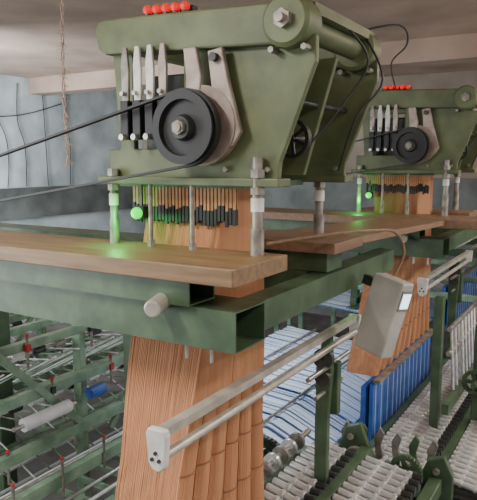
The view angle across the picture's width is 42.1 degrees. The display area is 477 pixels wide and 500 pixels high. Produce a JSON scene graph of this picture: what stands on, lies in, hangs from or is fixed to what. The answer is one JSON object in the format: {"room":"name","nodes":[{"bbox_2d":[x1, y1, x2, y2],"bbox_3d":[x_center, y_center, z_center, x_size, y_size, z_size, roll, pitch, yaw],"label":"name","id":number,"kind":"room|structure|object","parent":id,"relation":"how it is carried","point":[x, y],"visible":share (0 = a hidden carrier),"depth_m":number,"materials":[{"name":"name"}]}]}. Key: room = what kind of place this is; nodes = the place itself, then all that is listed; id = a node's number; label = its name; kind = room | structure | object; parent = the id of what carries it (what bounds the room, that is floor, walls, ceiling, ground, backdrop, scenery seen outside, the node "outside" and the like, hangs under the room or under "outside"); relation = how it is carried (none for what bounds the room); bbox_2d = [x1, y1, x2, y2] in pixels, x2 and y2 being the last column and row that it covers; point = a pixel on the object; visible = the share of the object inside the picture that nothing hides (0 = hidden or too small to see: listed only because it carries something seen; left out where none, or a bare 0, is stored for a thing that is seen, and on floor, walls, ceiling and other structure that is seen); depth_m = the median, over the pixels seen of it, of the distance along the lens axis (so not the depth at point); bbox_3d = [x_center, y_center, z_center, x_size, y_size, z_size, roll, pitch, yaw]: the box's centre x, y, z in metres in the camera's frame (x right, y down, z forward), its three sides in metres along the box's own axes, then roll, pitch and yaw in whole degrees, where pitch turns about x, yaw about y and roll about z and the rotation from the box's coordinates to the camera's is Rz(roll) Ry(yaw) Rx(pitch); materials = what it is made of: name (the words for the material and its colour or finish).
{"room":"textile factory","nodes":[
{"label":"textile factory","id":0,"kind":"room"},
{"bbox_2d":[0,74,143,232],"bbox_3d":[-5.793,-0.614,9.922,0.150,4.830,13.000,5,9,31],"label":"wall","id":1,"kind":"structure","parent":0,"point":[91,144],"depth_m":12.97,"materials":[{"name":"paint"}]},
{"bbox_2d":[0,123,8,185],"bbox_3d":[-4.501,-2.213,11.621,0.032,2.082,0.418,5,10,34],"label":"cable","id":2,"kind":"object","parent":1,"relation":"attached to","point":[0,123],"visible":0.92,"depth_m":11.84,"materials":[{"name":"black rubber"}]},
{"bbox_2d":[16,83,26,186],"bbox_3d":[-4.234,-2.228,12.080,0.039,1.981,0.181,5,9,31],"label":"cable","id":3,"kind":"object","parent":1,"relation":"attached to","point":[17,83],"visible":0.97,"depth_m":12.08,"materials":[{"name":"black rubber"}]},
{"bbox_2d":[0,103,61,116],"bbox_3d":[-4.499,-2.666,11.556,0.018,0.382,3.205,5,9,31],"label":"cable","id":4,"kind":"object","parent":1,"relation":"attached to","point":[61,103],"visible":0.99,"depth_m":12.18,"materials":[{"name":"black rubber"}]},
{"bbox_2d":[42,95,48,185],"bbox_3d":[-3.924,-2.349,12.575,0.072,2.080,0.027,-6,10,-37],"label":"cable","id":5,"kind":"object","parent":1,"relation":"attached to","point":[42,95],"visible":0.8,"depth_m":12.59,"materials":[{"name":"black rubber"}]},
{"bbox_2d":[0,184,132,220],"bbox_3d":[-5.710,-0.584,9.816,0.095,0.600,12.900,5,9,31],"label":"wall panel","id":6,"kind":"object","parent":1,"relation":"attached to","point":[92,198],"depth_m":12.95,"materials":[{"name":"grey concrete"}]},
{"bbox_2d":[66,94,70,184],"bbox_3d":[-3.604,-2.425,13.109,0.039,2.082,0.117,5,9,31],"label":"cable","id":7,"kind":"object","parent":1,"relation":"attached to","point":[66,94],"visible":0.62,"depth_m":13.20,"materials":[{"name":"black rubber"}]},
{"bbox_2d":[0,0,476,93],"bbox_3d":[0.696,-2.531,5.702,15.000,0.150,13.000,5,9,31],"label":"ceiling","id":8,"kind":"structure","parent":0,"point":[29,38],"depth_m":7.42,"materials":[{"name":"paint"}]},
{"bbox_2d":[57,0,73,168],"bbox_3d":[-1.128,-1.364,3.981,0.080,1.679,0.089,2,8,13],"label":"rope","id":9,"kind":"object","parent":8,"relation":"hanging from","point":[63,74],"visible":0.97,"depth_m":4.01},
{"bbox_2d":[29,33,476,95],"bbox_3d":[2.403,-2.704,8.530,14.990,0.300,0.400,5,9,31],"label":"ceiling beam","id":10,"kind":"structure","parent":8,"relation":"attached to","point":[453,49],"depth_m":8.49,"materials":[{"name":"paint"}]},
{"bbox_2d":[10,312,473,499],"bbox_3d":[0.696,2.375,6.398,15.000,0.100,13.000,5,9,31],"label":"floor","id":11,"kind":"structure","parent":0,"point":[312,321],"depth_m":8.07,"materials":[{"name":"concrete"}]},
{"bbox_2d":[0,319,124,499],"bbox_3d":[-1.045,1.384,5.312,1.643,2.168,3.800,5,9,31],"label":"yarn creel","id":12,"kind":"object","parent":11,"relation":"on","point":[77,424],"visible":0.49,"depth_m":4.57,"materials":[{"name":"green paint"}]},
{"bbox_2d":[12,399,76,431],"bbox_3d":[-1.312,1.128,4.224,0.090,0.090,0.540,5,9,31],"label":"roll","id":13,"kind":"object","parent":12,"relation":"on","point":[30,422],"visible":1,"depth_m":4.17,"materials":[{"name":"white fabric"}]},
{"bbox_2d":[85,382,106,398],"bbox_3d":[-1.071,1.057,4.657,0.090,0.090,0.140,5,9,31],"label":"spool","id":14,"kind":"object","parent":12,"relation":"attached to","point":[98,389],"visible":1,"depth_m":4.62,"materials":[{"name":"blue plastic"}]},
{"bbox_2d":[9,313,122,427],"bbox_3d":[-2.647,1.175,6.788,1.060,2.168,3.700,5,9,31],"label":"stand","id":15,"kind":"object","parent":11,"relation":"on","point":[14,319],"visible":0.11,"depth_m":6.86,"materials":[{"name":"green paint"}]},
{"bbox_2d":[0,223,393,496],"bbox_3d":[-0.737,1.278,3.986,2.810,2.750,2.107,5,9,31],"label":"frame","id":16,"kind":"object","parent":11,"relation":"on","point":[187,314],"visible":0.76,"depth_m":2.70,"materials":[{"name":"green paint"}]},
{"bbox_2d":[0,230,286,287],"bbox_3d":[-1.112,-0.023,3.114,2.810,0.068,0.440,5,9,31],"label":"wooden plank","id":17,"kind":"object","parent":16,"relation":"on","point":[225,268],"visible":1,"depth_m":2.56,"materials":[{"name":"brown wood"}]},
{"bbox_2d":[96,0,383,255],"bbox_3d":[0.000,-0.564,2.913,1.148,1.058,0.976,5,9,31],"label":"machine","id":18,"kind":"object","parent":17,"relation":"on","point":[291,84],"visible":0.94,"depth_m":2.62,"materials":[{"name":"green paint"}]},
{"bbox_2d":[0,88,220,201],"bbox_3d":[-1.121,-0.415,3.122,2.430,0.654,0.030,5,9,31],"label":"belt","id":19,"kind":"object","parent":18,"relation":"attached to","point":[208,100],"visible":1,"depth_m":2.71,"materials":[{"name":"black rubber"}]},
{"bbox_2d":[131,207,141,218],"bbox_3d":[-0.463,-0.168,2.821,0.053,0.054,0.052,5,9,31],"label":"lamp","id":20,"kind":"object","parent":18,"relation":"attached to","point":[136,212],"depth_m":2.80,"materials":[{"name":"green plastic"}]},
{"bbox_2d":[115,189,264,499],"bbox_3d":[-0.257,0.584,3.006,0.436,1.800,0.906,5,9,31],"label":"harness","id":21,"kind":"object","parent":18,"relation":"hanging from","point":[226,463],"visible":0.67,"depth_m":2.86,"materials":[{"name":"orange fabric"}]},
{"bbox_2d":[367,24,408,89],"bbox_3d":[1.073,-1.240,4.151,0.232,0.080,2.673,3,8,18],"label":"cable","id":22,"kind":"object","parent":18,"relation":"attached to","point":[387,25],"visible":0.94,"depth_m":3.12,"materials":[{"name":"black rubber"}]},
{"bbox_2d":[264,230,362,254],"bbox_3d":[0.096,-0.066,3.470,1.110,0.053,0.400,5,9,31],"label":"wooden plank","id":23,"kind":"object","parent":16,"relation":"on","point":[332,245],"visible":0.49,"depth_m":3.16,"materials":[{"name":"brown wood"}]},
{"bbox_2d":[354,273,413,358],"bbox_3d":[0.770,0.347,3.321,0.164,0.454,0.283,-7,11,-41],"label":"control box","id":24,"kind":"object","parent":16,"relation":"attached to","point":[389,296],"visible":1,"depth_m":3.27,"materials":[{"name":"grey metal"}]},
{"bbox_2d":[266,228,404,275],"bbox_3d":[0.527,0.040,3.002,0.938,0.285,0.116,-6,10,-37],"label":"power cable","id":25,"kind":"object","parent":24,"relation":"attached to","point":[396,233],"visible":1,"depth_m":2.92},
{"bbox_2d":[146,313,360,482],"bbox_3d":[0.174,1.627,3.142,0.204,2.295,1.982,5,9,31],"label":"rail","id":26,"kind":"object","parent":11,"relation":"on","point":[160,450],"depth_m":2.97,"materials":[{"name":"metal"}]},
{"bbox_2d":[274,308,335,336],"bbox_3d":[0.531,0.706,10.094,1.060,2.168,3.700,5,9,31],"label":"stand","id":27,"kind":"object","parent":11,"relation":"on","point":[333,310],"visible":0.02,"depth_m":10.19,"materials":[{"name":"green paint"}]},
{"bbox_2d":[263,420,453,499],"bbox_3d":[0.090,2.040,3.288,2.009,1.436,2.860,5,9,31],"label":"weaving loom","id":28,"kind":"object","parent":11,"relation":"on","point":[355,473],"visible":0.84,"depth_m":3.91,"materials":[{"name":"green paint"}]},
{"bbox_2d":[264,445,309,499],"bbox_3d":[0.185,1.478,3.965,0.280,0.040,1.120,5,9,31],"label":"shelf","id":29,"kind":"object","parent":28,"relation":"attached to","point":[275,474],"depth_m":4.11,"materials":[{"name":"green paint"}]},
{"bbox_2d":[263,296,476,499],"bbox_3d":[1.200,1.309,5.869,2.950,2.160,3.080,5,9,31],"label":"weaving loom","id":30,"kind":"object","parent":11,"relation":"on","point":[440,405],"visible":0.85,"depth_m":5.15,"materials":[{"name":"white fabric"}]},
{"bbox_2d":[263,219,476,264],"bbox_3d":[0.965,-0.237,6.626,2.810,0.330,2.107,5,9,31],"label":"frame","id":31,"kind":"object","parent":30,"relation":"on","point":[441,241],"visible":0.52,"depth_m":5.36,"materials":[{"name":"metal"}]},
{"bbox_2d":[278,218,444,242],"bbox_3d":[0.942,-0.155,4.298,0.520,0.110,1.896,5,9,31],"label":"wooden plank","id":32,"kind":"object","parent":31,"relation":"on","point":[402,226],"visible":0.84,"depth_m":4.15,"materials":[{"name":"brown wood"}]},
{"bbox_2d":[263,207,476,229],"bbox_3d":[0.698,-0.328,5.831,3.090,0.068,0.490,5,9,31],"label":"wooden plank","id":33,"kind":"object","parent":31,"relation":"on","point":[335,216],"visible":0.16,"depth_m":5.46,"materials":[{"name":"brown wood"}]},
{"bbox_2d":[351,84,476,215],"bbox_3d":[1.702,-0.921,5.718,1.148,1.138,0.976,5,9,31],"label":"machine","id":34,"kind":"object","parent":33,"relation":"on","point":[448,117],"visible":0.96,"depth_m":5.40,"materials":[{"name":"green paint"}]},
{"bbox_2d":[346,127,429,173],"bbox_3d":[0.582,-0.812,5.921,2.430,0.654,0.030,5,9,31],"label":"belt","id":35,"kind":"object","parent":34,"relation":"attached to","point":[422,131],"visible":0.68,"depth_m":5.40,"materials":[{"name":"black rubber"}]},
{"bbox_2d":[346,175,433,376],"bbox_3d":[1.338,0.104,5.605,0.428,1.580,1.700,5,9,31],"label":"harness","id":36,"kind":"object","parent":34,"relation":"hanging from","point":[415,323],"visible":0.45,"depth_m":5.64,"materials":[{"name":"orange fabric"}]},
{"bbox_2d":[361,206,476,215],"bbox_3d":[1.798,-0.384,6.280,1.110,0.053,0.400,5,9,31],"label":"wooden plank","id":37,"kind":"object","parent":31,"relation":"on","point":[370,208],"visible":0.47,"depth_m":6.02,"materials":[{"name":"brown wood"}]},
{"bbox_2d":[453,485,476,499],"bbox_3d":[1.951,1.480,5.272,0.930,0.030,2.600,5,9,31],"label":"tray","id":38,"kind":"object","parent":30,"relation":"on","point":[458,494],"depth_m":4.13,"materials":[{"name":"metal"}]},
{"bbox_2d":[319,236,476,340],"bbox_3d":[2.565,0.730,8.565,2.650,2.550,3.000,5,9,31],"label":"weaving loom","id":39,"kind":"object","parent":11,"relation":"on","point":[350,300],"visible":0.23,"depth_m":7.94,"materials":[{"name":"metal"}]},
{"bbox_2d":[417,250,472,361],"bbox_3d":[1.954,1.228,6.070,0.204,2.265,1.982,5,9,31],"label":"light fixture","id":40,"kind":"object","parent":11,"relation":"on","point":[423,287],"depth_m":6.50,"materials":[{"name":"metal"}]},
{"bbox_2d":[142,70,476,223],"bbox_3d":[4.024,-0.861,11.667,15.150,4.830,0.150,5,9,31],"label":"wall","id":41,"kind":"structure","parent":0,"point":[446,80],"depth_m":11.61,"materials":[{"name":"paint"}]},
{"bbox_2d":[144,177,476,332],"bbox_3d":[4.065,0.118,11.630,14.900,2.900,0.095,5,9,31],"label":"wall panel","id":42,"kind":"object","parent":41,"relation":"attached to","point":[338,196],"visible":0.11,"depth_m":12.62,"materials":[{"name":"grey concrete"}]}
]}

